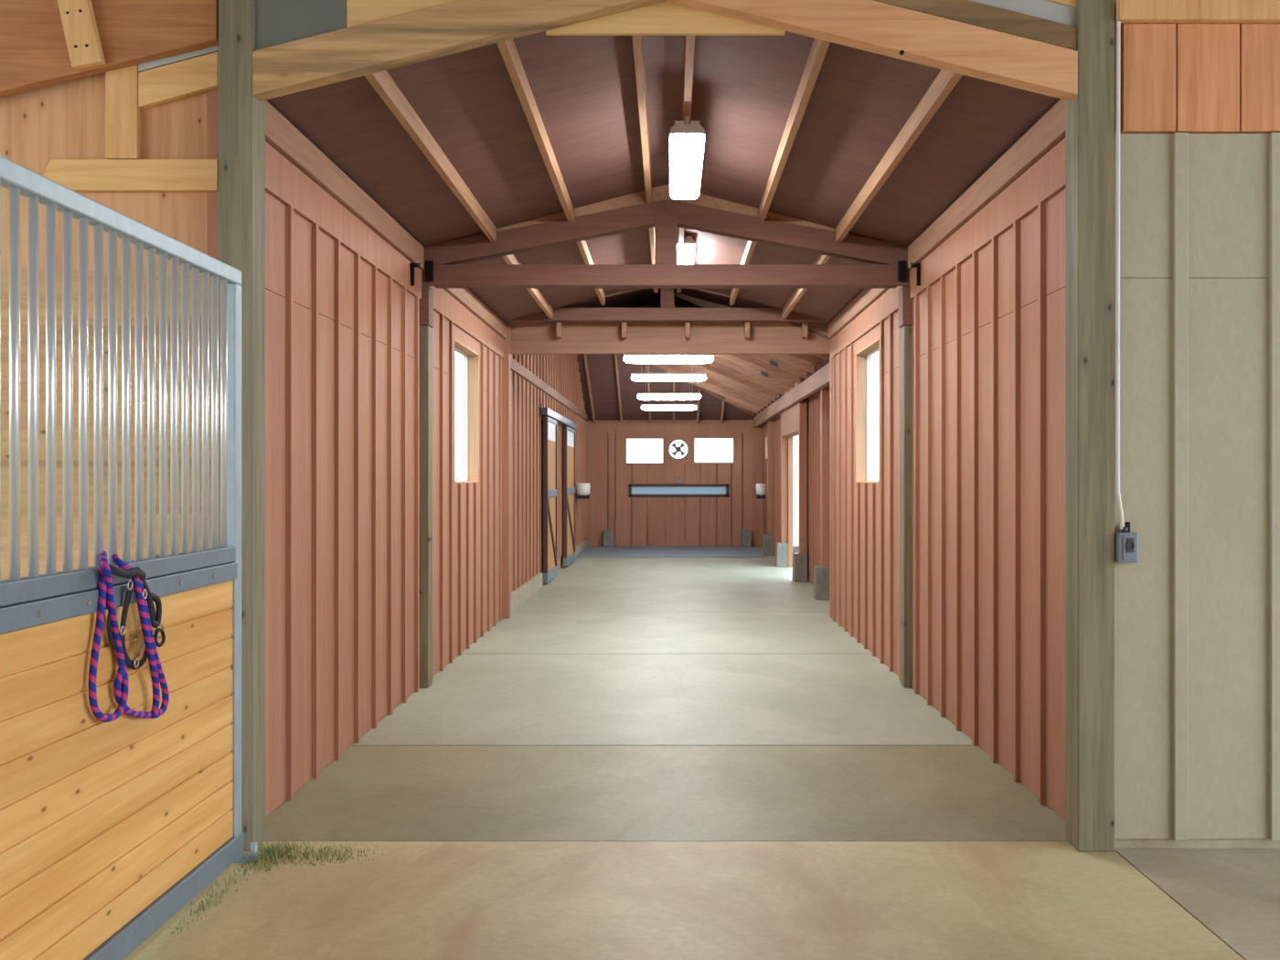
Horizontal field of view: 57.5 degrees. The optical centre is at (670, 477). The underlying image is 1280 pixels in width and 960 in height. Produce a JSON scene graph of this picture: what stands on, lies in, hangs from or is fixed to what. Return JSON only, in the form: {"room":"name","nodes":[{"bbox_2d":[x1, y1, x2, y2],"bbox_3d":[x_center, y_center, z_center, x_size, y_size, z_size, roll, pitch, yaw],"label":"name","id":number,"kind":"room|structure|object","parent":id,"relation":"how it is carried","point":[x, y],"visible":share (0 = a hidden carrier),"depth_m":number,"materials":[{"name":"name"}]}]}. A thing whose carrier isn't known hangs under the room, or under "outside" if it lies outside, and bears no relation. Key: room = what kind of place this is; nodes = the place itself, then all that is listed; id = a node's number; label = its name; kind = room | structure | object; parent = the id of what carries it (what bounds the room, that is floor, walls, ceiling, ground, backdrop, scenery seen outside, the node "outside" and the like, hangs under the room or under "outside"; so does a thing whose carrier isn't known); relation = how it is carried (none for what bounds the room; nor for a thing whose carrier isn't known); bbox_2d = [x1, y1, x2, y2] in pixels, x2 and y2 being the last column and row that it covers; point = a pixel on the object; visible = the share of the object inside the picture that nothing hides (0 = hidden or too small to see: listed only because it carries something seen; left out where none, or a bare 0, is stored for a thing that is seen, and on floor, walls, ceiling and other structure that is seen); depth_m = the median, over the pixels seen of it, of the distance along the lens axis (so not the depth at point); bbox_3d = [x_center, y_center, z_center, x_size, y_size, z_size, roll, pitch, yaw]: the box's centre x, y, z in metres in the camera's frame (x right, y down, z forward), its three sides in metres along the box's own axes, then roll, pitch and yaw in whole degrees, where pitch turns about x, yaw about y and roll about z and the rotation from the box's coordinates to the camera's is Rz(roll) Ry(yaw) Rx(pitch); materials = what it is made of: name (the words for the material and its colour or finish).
{"room":"farm building","nodes":[
{"label":"farm building","id":0,"kind":"room"},
{"bbox_2d":[0,72,206,270],"bbox_3d":[-3.940,-1.880,5.075,4.120,2.300,0.030,0,0,0],"label":"wall","id":1,"kind":"structure","parent":0,"point":[66,120],"depth_m":5.06,"materials":[{"name":"wood"}]},
{"bbox_2d":[0,0,219,96],"bbox_3d":[-2.702,-1.879,4.990,1.544,0.768,0.060,0,0,0],"label":"ceiling","id":2,"kind":"structure","parent":1,"relation":"attached to","point":[34,52],"depth_m":4.96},
{"bbox_2d":[57,0,105,69],"bbox_3d":[-2.498,-1.896,4.936,0.195,0.327,0.043,0,0,0],"label":"block","id":3,"kind":"object","parent":2,"relation":"attached to","point":[78,17],"visible":1,"depth_m":4.92,"materials":[{"name":"beige wood"}]},
{"bbox_2d":[105,64,140,159],"bbox_3d":[-2.364,-1.596,5.039,0.138,0.444,0.038,0,0,0],"label":"stud","id":4,"kind":"object","parent":1,"relation":"attached to","point":[122,112],"visible":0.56,"depth_m":5.02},
{"bbox_2d":[42,159,219,191],"bbox_3d":[-2.338,-1.303,5.039,0.778,0.134,0.038,0,0,0],"label":"wooden girt","id":5,"kind":"object","parent":1,"relation":"attached to","point":[76,175],"visible":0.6,"depth_m":5.02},
{"bbox_2d":[138,51,219,109],"bbox_3d":[-2.120,-1.715,5.039,0.342,0.239,0.038,0,0,0],"label":"brace","id":6,"kind":"object","parent":1,"relation":"attached to","point":[170,82],"visible":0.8,"depth_m":5.02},
{"bbox_2d":[138,44,219,72],"bbox_3d":[-2.120,-1.819,5.035,0.342,0.142,0.030,0,0,0],"label":"metal flashing","id":7,"kind":"object","parent":6,"relation":"attached to","point":[150,65],"visible":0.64,"depth_m":5.02,"materials":[{"name":"grey"}]},
{"bbox_2d":[0,270,219,580],"bbox_3d":[-3.947,0.339,5.058,4.105,2.458,0.065,0,0,0],"label":"planks","id":8,"kind":"object","parent":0,"point":[5,274],"depth_m":5.03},
{"bbox_2d":[206,86,586,817],"bbox_3d":[-1.940,-0.930,15.672,0.199,5.000,21.255,0,0,0],"label":"wall","id":9,"kind":"structure","parent":0,"point":[342,306],"depth_m":7.02,"materials":[{"name":"wood"}]},
{"bbox_2d":[265,99,423,268],"bbox_3d":[-1.839,-1.615,6.822,0.052,0.160,3.515,0,0,0],"label":"wall beam","id":10,"kind":"structure","parent":9,"relation":"attached to","point":[281,134],"depth_m":6.31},
{"bbox_2d":[410,260,433,286],"bbox_3d":[-1.795,-1.480,8.431,0.076,0.240,0.397,0,0,2],"label":"hanger","id":11,"kind":"object","parent":9,"relation":"attached to","point":[429,264],"visible":1,"depth_m":8.61,"materials":[{"name":"black"}]},
{"bbox_2d":[454,339,478,482],"bbox_3d":[-1.934,-0.573,10.695,0.146,1.245,1.250,0,0,0],"label":"window","id":12,"kind":"structure","parent":9,"relation":"in","point":[470,357],"depth_m":11.31,"materials":[{"name":"beige wood"}]},
{"bbox_2d":[442,288,506,339],"bbox_3d":[-1.839,-1.615,10.910,0.052,0.160,4.060,0,0,0],"label":"trim","id":13,"kind":"structure","parent":9,"relation":"attached to","point":[464,296],"depth_m":11.09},
{"bbox_2d":[511,357,587,420],"bbox_3d":[-1.877,-1.340,19.685,0.045,0.130,13.190,0,0,0],"label":"trim","id":14,"kind":"structure","parent":9,"relation":"attached to","point":[517,368],"depth_m":17.07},
{"bbox_2d":[511,538,587,611],"bbox_3d":[-1.875,1.475,19.690,0.050,0.190,13.200,0,0,0],"label":"baseboard","id":15,"kind":"structure","parent":9,"relation":"attached to","point":[529,587],"depth_m":15.37,"materials":[{"name":"concrete"}]},
{"bbox_2d":[541,404,577,429],"bbox_3d":[-1.835,-0.988,19.575,0.130,0.165,5.450,0,0,0],"label":"door track","id":16,"kind":"object","parent":9,"relation":"attached to","point":[545,411],"visible":0.79,"depth_m":18.57,"materials":[{"name":"grey metal"}]},
{"bbox_2d":[542,416,557,583],"bbox_3d":[-1.824,0.325,17.750,0.076,2.430,1.510,0,0,0],"label":"sliding door","id":17,"kind":"structure","parent":16,"relation":"hanging from","point":[549,425],"depth_m":17.55,"materials":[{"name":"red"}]},
{"bbox_2d":[562,426,575,565],"bbox_3d":[-1.824,0.325,21.100,0.076,2.430,1.810,0,0,0],"label":"sliding door","id":18,"kind":"structure","parent":16,"relation":"hanging from","point":[569,433],"depth_m":20.81,"materials":[{"name":"brown"}]},
{"bbox_2d":[576,483,590,498],"bbox_3d":[-1.748,0.275,23.400,0.295,0.310,0.295,0,0,0],"label":"wall lamp","id":19,"kind":"object","parent":9,"relation":"attached to","point":[582,490],"depth_m":23.29,"materials":[{"name":"glass"}]},
{"bbox_2d":[420,184,910,287],"bbox_3d":[-0.033,-1.806,8.726,3.665,0.762,0.151,0,0,0],"label":"roof truss","id":20,"kind":"object","parent":9,"relation":"attached to","point":[631,212],"visible":0.81,"depth_m":8.68,"materials":[{"name":"wood"}]},
{"bbox_2d":[501,325,511,618],"bbox_3d":[-1.907,-0.057,13.011,0.235,3.246,0.138,0,0,0],"label":"post","id":21,"kind":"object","parent":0,"point":[506,360],"depth_m":12.94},
{"bbox_2d":[202,31,1060,324],"bbox_3d":[-0.030,-1.941,9.750,4.000,0.554,9.380,0,0,0],"label":"ceiling","id":22,"kind":"structure","parent":0,"point":[583,88],"depth_m":6.66,"materials":[{"name":"wood"}]},
{"bbox_2d":[364,70,496,242],"bbox_3d":[-1.315,-1.804,6.875,0.042,0.104,3.630,0,0,0],"label":"rafter","id":23,"kind":"structure","parent":22,"relation":"attached to","point":[382,82],"depth_m":6.26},
{"bbox_2d":[501,254,553,318],"bbox_3d":[-1.315,-1.804,10.860,0.042,0.104,4.080,0,0,0],"label":"rafter","id":24,"kind":"structure","parent":22,"relation":"attached to","point":[511,259],"depth_m":11.43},
{"bbox_2d":[496,39,573,222],"bbox_3d":[-0.740,-1.954,6.875,0.042,0.104,3.630,0,0,0],"label":"rafter","id":25,"kind":"structure","parent":22,"relation":"attached to","point":[507,48],"depth_m":6.26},
{"bbox_2d":[573,212,605,305],"bbox_3d":[-0.740,-1.954,10.860,0.042,0.104,4.080,0,0,0],"label":"rafter","id":26,"kind":"structure","parent":22,"relation":"attached to","point":[582,247],"depth_m":10.24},
{"bbox_2d":[631,35,651,202],"bbox_3d":[-0.155,-2.100,6.875,0.042,0.119,3.630,0,0,0],"label":"rafter","id":27,"kind":"structure","parent":22,"relation":"attached to","point":[637,40],"depth_m":6.47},
{"bbox_2d":[677,234,695,264],"bbox_3d":[0.125,-2.070,10.869,0.194,0.150,1.362,0,0,0],"label":"ceiling light","id":28,"kind":"object","parent":22,"relation":"hanging from","point":[686,251],"visible":0.51,"depth_m":10.32,"materials":[{"name":"grey"}]},
{"bbox_2d":[677,245,694,264],"bbox_3d":[0.125,-2.018,10.875,0.190,0.046,1.310,0,0,0],"label":"diffuser","id":29,"kind":"object","parent":28,"relation":"attached to","point":[686,253],"depth_m":10.45,"materials":[{"name":"white"}]},
{"bbox_2d":[669,116,704,199],"bbox_3d":[0.095,-2.004,7.119,0.199,0.298,1.362,0,0,0],"label":"ceiling light","id":30,"kind":"object","parent":22,"relation":"hanging from","point":[687,141],"visible":0.97,"depth_m":6.79,"materials":[{"name":"grey"}]},
{"bbox_2d":[680,35,694,202],"bbox_3d":[0.095,-2.100,6.875,0.042,0.119,3.630,0,0,0],"label":"rafter","id":31,"kind":"structure","parent":22,"relation":"attached to","point":[689,40],"depth_m":5.95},
{"bbox_2d":[729,212,758,305],"bbox_3d":[0.680,-1.954,10.860,0.042,0.104,4.080,0,0,0],"label":"rafter","id":32,"kind":"structure","parent":22,"relation":"attached to","point":[751,245],"depth_m":10.26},
{"bbox_2d":[758,38,830,222],"bbox_3d":[0.680,-1.954,6.875,0.042,0.104,3.630,0,0,0],"label":"rafter","id":33,"kind":"structure","parent":22,"relation":"attached to","point":[819,48],"depth_m":6.25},
{"bbox_2d":[781,254,831,318],"bbox_3d":[1.255,-1.804,10.860,0.042,0.104,4.080,0,0,0],"label":"rafter","id":34,"kind":"structure","parent":22,"relation":"attached to","point":[797,293],"depth_m":11.44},
{"bbox_2d":[835,69,962,242],"bbox_3d":[1.255,-1.804,6.875,0.042,0.104,3.630,0,0,0],"label":"rafter","id":35,"kind":"structure","parent":22,"relation":"attached to","point":[944,82],"depth_m":6.25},
{"bbox_2d":[506,321,829,354],"bbox_3d":[0.007,-1.580,13.060,4.045,0.380,0.240,0,0,0],"label":"header beam","id":36,"kind":"structure","parent":0,"point":[527,337],"depth_m":13.10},
{"bbox_2d":[510,288,823,321],"bbox_3d":[-0.033,-1.970,12.915,3.665,0.499,0.131,0,0,0],"label":"roof truss","id":37,"kind":"object","parent":36,"relation":"on","point":[666,313],"visible":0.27,"depth_m":12.85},
{"bbox_2d":[586,419,762,546],"bbox_3d":[0.100,0.043,26.358,4.400,3.046,0.205,0,0,0],"label":"wall","id":38,"kind":"structure","parent":0,"point":[634,521],"depth_m":26.28,"materials":[{"name":"wood"}]},
{"bbox_2d":[624,437,663,464],"bbox_3d":[-0.578,-0.598,26.363,0.885,0.605,0.195,0,0,0],"label":"window","id":39,"kind":"structure","parent":38,"relation":"in","point":[625,438],"depth_m":26.27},
{"bbox_2d":[666,437,690,460],"bbox_3d":[0.186,-0.630,26.335,0.520,0.520,0.130,0,0,0],"label":"wall fan","id":40,"kind":"object","parent":38,"relation":"attached to","point":[669,441],"visible":1,"depth_m":26.29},
{"bbox_2d":[628,483,729,497],"bbox_3d":[0.195,0.300,26.363,2.270,0.300,0.195,0,0,0],"label":"window","id":41,"kind":"structure","parent":38,"relation":"in","point":[634,490],"depth_m":26.41,"materials":[{"name":"blue"}]},
{"bbox_2d":[693,437,735,463],"bbox_3d":[0.990,-0.608,26.363,0.930,0.605,0.195,0,0,0],"label":"window","id":42,"kind":"structure","parent":38,"relation":"in","point":[694,438],"depth_m":26.27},
{"bbox_2d":[123,545,1279,959],"bbox_3d":[0.500,1.670,11.300,15.000,0.200,31.000,0,0,0],"label":"floor","id":43,"kind":"structure","parent":0,"point":[414,900],"depth_m":5.22,"materials":[{"name":"concrete"}]},
{"bbox_2d":[0,155,244,959],"bbox_3d":[-1.753,0.345,2.922,0.070,2.360,3.595,0,0,0],"label":"stall","id":44,"kind":"object","parent":43,"relation":"on","point":[108,830],"visible":0.99,"depth_m":3.67,"materials":[{"name":"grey metal"}]},
{"bbox_2d":[88,550,169,722],"bbox_3d":[-1.721,0.515,3.704,0.102,0.575,0.510,0,0,0],"label":"lead rope","id":45,"kind":"object","parent":44,"relation":"hanging from","point":[121,685],"visible":0.99,"depth_m":3.62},
{"bbox_2d":[106,565,165,669],"bbox_3d":[-1.699,0.441,3.729,0.044,0.348,0.396,0,0,0],"label":"halter","id":46,"kind":"object","parent":44,"relation":"hanging from","point":[155,617],"visible":0.91,"depth_m":3.71,"materials":[{"name":"black"}]},
{"bbox_2d":[219,0,265,851],"bbox_3d":[-1.822,-0.580,4.965,0.142,4.300,0.160,0,0,0],"label":"wooden post","id":47,"kind":"object","parent":43,"relation":"on","point":[241,114],"visible":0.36,"depth_m":4.88,"materials":[{"name":"wood"}]},
{"bbox_2d":[233,841,264,863],"bbox_3d":[-1.738,1.532,4.785,0.110,0.075,0.090,0,0,0],"label":"floor guide","id":48,"kind":"object","parent":43,"relation":"on","point":[253,845],"visible":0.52,"depth_m":4.76,"materials":[{"name":"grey metal"}]},
{"bbox_2d":[162,836,383,941],"bbox_3d":[-1.484,1.545,4.508,0.594,0.050,1.146,0,0,0],"label":"grass","id":49,"kind":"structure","parent":43,"relation":"on","point":[274,852],"depth_m":4.79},
{"bbox_2d":[419,325,432,687],"bbox_3d":[-1.877,0.220,8.755,0.155,2.700,0.150,0,0,0],"label":"wooden post","id":50,"kind":"object","parent":43,"relation":"on","point":[425,331],"visible":0.51,"depth_m":8.68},
{"bbox_2d":[419,263,433,327],"bbox_3d":[-1.855,-1.361,8.736,0.180,0.458,0.183,0,0,0],"label":"bracket","id":51,"kind":"object","parent":50,"relation":"on","point":[426,303],"visible":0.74,"depth_m":8.67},
{"bbox_2d":[576,545,765,557],"bbox_3d":[0.007,1.560,24.520,3.695,0.020,3.440,0,0,0],"label":"rubber mat","id":52,"kind":"object","parent":43,"relation":"on","point":[591,551],"visible":1,"depth_m":24.25,"materials":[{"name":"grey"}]},
{"bbox_2d":[762,533,773,555],"bbox_3d":[1.963,1.360,23.350,0.205,0.420,0.260,0,0,0],"label":"concrete pier","id":53,"kind":"object","parent":43,"relation":"on","point":[767,539],"visible":0.92,"depth_m":23.22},
{"bbox_2d":[767,420,773,534],"bbox_3d":[2.005,0.010,23.350,0.110,2.276,0.160,0,0,0],"label":"square post","id":54,"kind":"object","parent":53,"relation":"on","point":[770,423],"visible":1,"depth_m":23.27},
{"bbox_2d":[775,542,788,566],"bbox_3d":[1.963,1.360,20.500,0.205,0.420,0.260,0,0,0],"label":"concrete pier","id":55,"kind":"object","parent":43,"relation":"on","point":[782,549],"visible":0.98,"depth_m":20.37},
{"bbox_2d":[780,413,788,543],"bbox_3d":[2.005,0.010,20.500,0.110,2.276,0.160,0,0,0],"label":"square post","id":56,"kind":"object","parent":55,"relation":"on","point":[784,440],"visible":0.76,"depth_m":20.42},
{"bbox_2d":[791,553,807,581],"bbox_3d":[1.963,1.360,17.650,0.205,0.420,0.260,0,0,0],"label":"concrete pier","id":57,"kind":"object","parent":43,"relation":"on","point":[799,560],"visible":0.94,"depth_m":17.52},
{"bbox_2d":[798,402,806,553],"bbox_3d":[2.005,0.010,17.650,0.110,2.276,0.160,0,0,0],"label":"square post","id":58,"kind":"object","parent":57,"relation":"on","point":[802,406],"visible":1,"depth_m":17.57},
{"bbox_2d":[812,565,829,599],"bbox_3d":[1.963,1.360,15.050,0.205,0.420,0.260,0,0,0],"label":"concrete pier","id":59,"kind":"object","parent":43,"relation":"on","point":[821,574],"visible":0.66,"depth_m":14.92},
{"bbox_2d":[820,389,829,566],"bbox_3d":[2.005,0.010,15.050,0.110,2.276,0.160,0,0,0],"label":"square post","id":60,"kind":"object","parent":59,"relation":"on","point":[824,393],"visible":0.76,"depth_m":14.97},
{"bbox_2d":[900,325,911,687],"bbox_3d":[1.816,0.220,8.755,0.148,2.700,0.150,0,0,0],"label":"wooden post","id":61,"kind":"object","parent":43,"relation":"on","point":[906,330],"visible":0.56,"depth_m":8.68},
{"bbox_2d":[898,263,912,327],"bbox_3d":[1.790,-1.361,8.736,0.180,0.458,0.183,0,0,0],"label":"bracket","id":62,"kind":"object","parent":61,"relation":"on","point":[905,304],"visible":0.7,"depth_m":8.67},
{"bbox_2d":[1065,0,1114,851],"bbox_3d":[1.788,-0.580,4.965,0.157,4.300,0.160,0,0,0],"label":"wooden post","id":63,"kind":"object","parent":43,"relation":"on","point":[1090,115],"visible":1,"depth_m":4.88,"materials":[{"name":"wood"}]},
{"bbox_2d":[252,0,1077,101],"bbox_3d":[-0.021,-1.909,4.938,3.461,0.611,0.130,0,0,0],"label":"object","id":64,"kind":"structure","parent":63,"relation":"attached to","point":[459,26],"depth_m":4.88,"materials":[{"name":"brown wood"}]},
{"bbox_2d":[255,0,346,50],"bbox_3d":[-1.555,-2.211,4.920,0.380,0.837,0.030,0,0,0],"label":"panel","id":65,"kind":"object","parent":64,"relation":"attached to","point":[277,22],"visible":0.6,"depth_m":4.91,"materials":[{"name":"grey"}]},
{"bbox_2d":[873,0,1077,50],"bbox_3d":[0.845,-2.055,4.915,1.730,0.526,0.040,0,0,0],"label":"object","id":66,"kind":"structure","parent":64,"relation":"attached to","point":[976,14],"depth_m":4.89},
{"bbox_2d":[969,0,1075,26],"bbox_3d":[0.855,-2.147,4.920,1.710,0.507,0.010,0,0,0],"label":"metal flashing","id":67,"kind":"object","parent":66,"relation":"attached to","point":[1043,9],"visible":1,"depth_m":4.92,"materials":[{"name":"grey"}]},
{"bbox_2d":[1115,0,1124,529],"bbox_3d":[1.884,-0.967,4.885,0.034,2.372,0.017,0,0,0],"label":"power cable","id":68,"kind":"object","parent":63,"relation":"attached to","point":[1118,23],"visible":1,"depth_m":4.88,"materials":[{"name":"white plastic"}]},
{"bbox_2d":[576,299,829,419],"bbox_3d":[0.065,-2.166,19.895,4.230,2.038,13.610,0,0,0],"label":"ceiling","id":69,"kind":"structure","parent":0,"point":[602,368],"depth_m":25.06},
{"bbox_2d":[623,354,713,363],"bbox_3d":[-0.020,-1.934,14.350,1.100,1.067,0.110,0,0,0],"label":"tube light","id":70,"kind":"object","parent":69,"relation":"hanging from","point":[628,358],"visible":0.66,"depth_m":14.30,"materials":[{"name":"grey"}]},
{"bbox_2d":[630,363,706,381],"bbox_3d":[-0.020,-1.936,17.100,1.100,1.062,0.110,0,0,0],"label":"tube light","id":71,"kind":"object","parent":69,"relation":"hanging from","point":[636,377],"visible":0.91,"depth_m":17.05,"materials":[{"name":"white"}]},
{"bbox_2d":[630,374,706,381],"bbox_3d":[-0.020,-1.460,17.100,1.100,0.110,0.110,0,0,0],"label":"diffuser","id":72,"kind":"object","parent":71,"relation":"attached to","point":[635,378],"depth_m":17.05,"materials":[{"name":"white"}]},
{"bbox_2d":[640,404,696,410],"bbox_3d":[-0.020,-1.894,23.000,1.100,1.147,0.110,0,0,0],"label":"tube light","id":73,"kind":"object","parent":69,"relation":"hanging from","point":[646,407],"visible":0.94,"depth_m":22.95,"materials":[{"name":"white"}]},
{"bbox_2d":[637,363,701,399],"bbox_3d":[-0.020,-1.904,20.200,1.100,1.127,0.110,0,0,0],"label":"tube light","id":74,"kind":"object","parent":69,"relation":"hanging from","point":[645,395],"visible":0.91,"depth_m":20.15,"materials":[{"name":"white"}]},
{"bbox_2d":[637,394,700,399],"bbox_3d":[-0.020,-1.395,20.200,1.100,0.110,0.110,0,0,0],"label":"diffuser","id":75,"kind":"object","parent":74,"relation":"attached to","point":[639,396],"depth_m":20.15,"materials":[{"name":"white"}]},
{"bbox_2d":[651,363,754,415],"bbox_3d":[0.010,-2.215,23.979,0.045,1.697,5.274,0,0,45],"label":"rafter","id":76,"kind":"object","parent":69,"relation":"attached to","point":[719,396],"visible":0.26,"depth_m":24.89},
{"bbox_2d":[762,412,793,555],"bbox_3d":[2.113,-0.082,23.375,0.094,3.296,5.850,0,0,0],"label":"wall","id":77,"kind":"structure","parent":0,"point":[776,419],"depth_m":22.91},
{"bbox_2d":[753,362,829,426],"bbox_3d":[1.905,-1.240,19.692,0.070,0.220,13.193,0,0,0],"label":"beam","id":78,"kind":"structure","parent":0,"point":[819,379],"depth_m":17.21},
{"bbox_2d":[655,363,764,409],"bbox_3d":[0.721,-1.920,23.470,2.339,1.119,0.040,0,0,0],"label":"rafter","id":79,"kind":"object","parent":78,"relation":"on","point":[666,367],"visible":0.31,"depth_m":23.45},
{"bbox_2d":[664,363,767,406],"bbox_3d":[0.313,-2.091,22.655,3.154,1.461,0.040,0,0,0],"label":"rafter","id":80,"kind":"object","parent":78,"relation":"on","point":[674,366],"visible":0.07,"depth_m":22.64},
{"bbox_2d":[674,363,770,404],"bbox_3d":[0.010,-2.219,21.840,3.760,1.716,0.040,0,0,0],"label":"rafter","id":81,"kind":"object","parent":78,"relation":"on","point":[723,382],"visible":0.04,"depth_m":21.82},
{"bbox_2d":[688,381,760,411],"bbox_3d":[1.128,-1.749,24.285,1.524,0.777,0.040,0,0,0],"label":"rafter","id":82,"kind":"object","parent":78,"relation":"on","point":[693,382],"visible":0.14,"depth_m":24.26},
{"bbox_2d":[685,363,775,401],"bbox_3d":[0.010,-2.219,21.025,3.760,1.716,0.040,0,0,0],"label":"rafter","id":83,"kind":"object","parent":78,"relation":"on","point":[699,368],"visible":0.16,"depth_m":21.01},
{"bbox_2d":[696,362,778,398],"bbox_3d":[0.010,-2.219,20.210,3.760,1.716,0.040,0,0,0],"label":"rafter","id":84,"kind":"object","parent":78,"relation":"on","point":[705,365],"visible":0.1,"depth_m":20.19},
{"bbox_2d":[706,360,783,394],"bbox_3d":[0.010,-2.219,19.395,3.760,1.716,0.040,0,0,0],"label":"rafter","id":85,"kind":"object","parent":78,"relation":"on","point":[718,365],"visible":0.06,"depth_m":19.38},
{"bbox_2d":[712,354,789,392],"bbox_3d":[0.010,-2.219,18.580,3.760,1.716,0.040,0,0,0],"label":"rafter","id":86,"kind":"object","parent":78,"relation":"on","point":[716,358],"visible":0.24,"depth_m":18.56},
{"bbox_2d":[673,292,829,361],"bbox_3d":[0.010,-2.219,13.690,3.760,1.716,0.040,0,0,0],"label":"rafter","id":87,"kind":"object","parent":78,"relation":"on","point":[703,304],"visible":0.02,"depth_m":13.67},
{"bbox_2d":[715,354,794,387],"bbox_3d":[0.010,-2.219,17.765,3.760,1.716,0.052,0,0,0],"label":"rafter","id":88,"kind":"object","parent":78,"relation":"on","point":[766,373],"visible":0.25,"depth_m":17.75,"materials":[{"name":"brown wood"}]},
{"bbox_2d":[732,354,799,383],"bbox_3d":[0.010,-2.219,16.950,3.760,1.716,0.040,0,0,0],"label":"rafter","id":89,"kind":"object","parent":78,"relation":"on","point":[753,360],"visible":0.13,"depth_m":16.93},
{"bbox_2d":[749,354,807,378],"bbox_3d":[0.010,-2.219,16.135,3.760,1.716,0.052,0,0,0],"label":"rafter","id":90,"kind":"object","parent":78,"relation":"on","point":[773,361],"visible":0.15,"depth_m":16.11,"materials":[{"name":"brown wood"}]},
{"bbox_2d":[768,354,813,373],"bbox_3d":[0.010,-2.219,15.320,3.760,1.716,0.040,0,0,0],"label":"rafter","id":91,"kind":"object","parent":78,"relation":"on","point":[797,362],"visible":0.09,"depth_m":15.30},
{"bbox_2d":[789,354,821,367],"bbox_3d":[0.010,-2.219,14.505,3.760,1.716,0.052,0,0,0],"label":"rafter","id":92,"kind":"object","parent":78,"relation":"on","point":[814,359],"visible":0.14,"depth_m":14.48,"materials":[{"name":"brown wood"}]},
{"bbox_2d":[781,381,807,437],"bbox_3d":[2.055,-1.220,19.100,0.210,1.020,2.700,0,0,0],"label":"wall","id":93,"kind":"structure","parent":0,"point":[789,416],"depth_m":18.91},
{"bbox_2d":[788,430,807,566],"bbox_3d":[2.112,0.430,19.100,0.095,2.271,2.690,0,0,0],"label":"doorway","id":94,"kind":"structure","parent":93,"relation":"attached to","point":[790,439],"depth_m":20.36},
{"bbox_2d":[346,0,1279,840],"bbox_3d":[2.820,-0.703,4.934,8.360,4.455,0.082,0,0,0],"label":"wall","id":95,"kind":"structure","parent":0,"point":[1197,615],"depth_m":4.91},
{"bbox_2d":[1114,522,1138,562],"bbox_3d":[1.911,0.272,4.880,0.083,0.168,0.067,0,0,0],"label":"electrical box","id":96,"kind":"object","parent":95,"relation":"attached to","point":[1125,541],"visible":1,"depth_m":4.86,"materials":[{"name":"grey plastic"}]},
{"bbox_2d":[1120,23,1175,133],"bbox_3d":[2.014,-1.679,4.911,0.221,0.451,0.032,0,0,0],"label":"board","id":97,"kind":"object","parent":95,"relation":"attached to","point":[1147,50],"visible":1,"depth_m":4.89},
{"bbox_2d":[1114,838,1279,848],"bbox_3d":[4.433,1.555,4.955,5.134,0.050,0.040,0,0,0],"label":"baseboard","id":98,"kind":"structure","parent":95,"relation":"attached to","point":[1119,843],"depth_m":4.93,"materials":[{"name":"concrete"}]},
{"bbox_2d":[1114,0,1279,25],"bbox_3d":[3.236,-1.949,4.891,2.728,0.082,0.072,0,0,0],"label":"wooden ledger","id":99,"kind":"object","parent":95,"relation":"attached to","point":[1176,12],"visible":1,"depth_m":4.86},
{"bbox_2d":[1174,23,1239,133],"bbox_3d":[2.263,-1.679,4.911,0.261,0.451,0.032,0,0,0],"label":"board","id":100,"kind":"object","parent":95,"relation":"attached to","point":[1207,55],"visible":1,"depth_m":4.89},
{"bbox_2d":[1237,23,1279,133],"bbox_3d":[2.674,-1.679,4.911,0.547,0.451,0.032,0,0,0],"label":"board","id":101,"kind":"object","parent":95,"relation":"attached to","point":[1259,43],"visible":1,"depth_m":4.89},
{"bbox_2d":[807,384,829,585],"bbox_3d":[2.113,-0.082,15.420,0.094,3.296,4.660,0,0,0],"label":"wall","id":102,"kind":"structure","parent":0,"point":[814,400],"depth_m":16.93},
{"bbox_2d":[829,339,831,618],"bbox_3d":[1.915,-0.057,13.011,0.250,3.246,0.138,0,0,0],"label":"wall","id":103,"kind":"structure","parent":0,"point":[830,359],"depth_m":13.01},
{"bbox_2d":[830,138,1065,820],"bbox_3d":[1.858,-0.065,8.992,0.164,3.270,7.895,0,0,0],"label":"wall","id":104,"kind":"structure","parent":0,"point":[988,325],"depth_m":6.78,"materials":[{"name":"wood"}]},
{"bbox_2d":[827,288,889,339],"bbox_3d":[1.774,-1.615,10.910,0.052,0.160,4.060,0,0,0],"label":"trim","id":105,"kind":"structure","parent":104,"relation":"attached to","point":[867,296],"depth_m":11.09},
{"bbox_2d":[855,338,879,482],"bbox_3d":[1.869,-0.573,10.645,0.146,1.245,1.250,0,0,0],"label":"window","id":106,"kind":"structure","parent":104,"relation":"in","point":[863,357],"depth_m":11.26,"materials":[{"name":"beige wood"}]},
{"bbox_2d":[897,260,920,286],"bbox_3d":[1.730,-1.480,8.431,0.076,0.240,0.397,0,0,-2],"label":"hanger","id":107,"kind":"object","parent":104,"relation":"attached to","point":[901,264],"visible":1,"depth_m":8.61,"materials":[{"name":"black"}]},
{"bbox_2d":[907,98,1065,268],"bbox_3d":[1.774,-1.615,6.822,0.052,0.160,3.515,0,0,0],"label":"wall beam","id":108,"kind":"structure","parent":104,"relation":"attached to","point":[1049,131],"depth_m":6.25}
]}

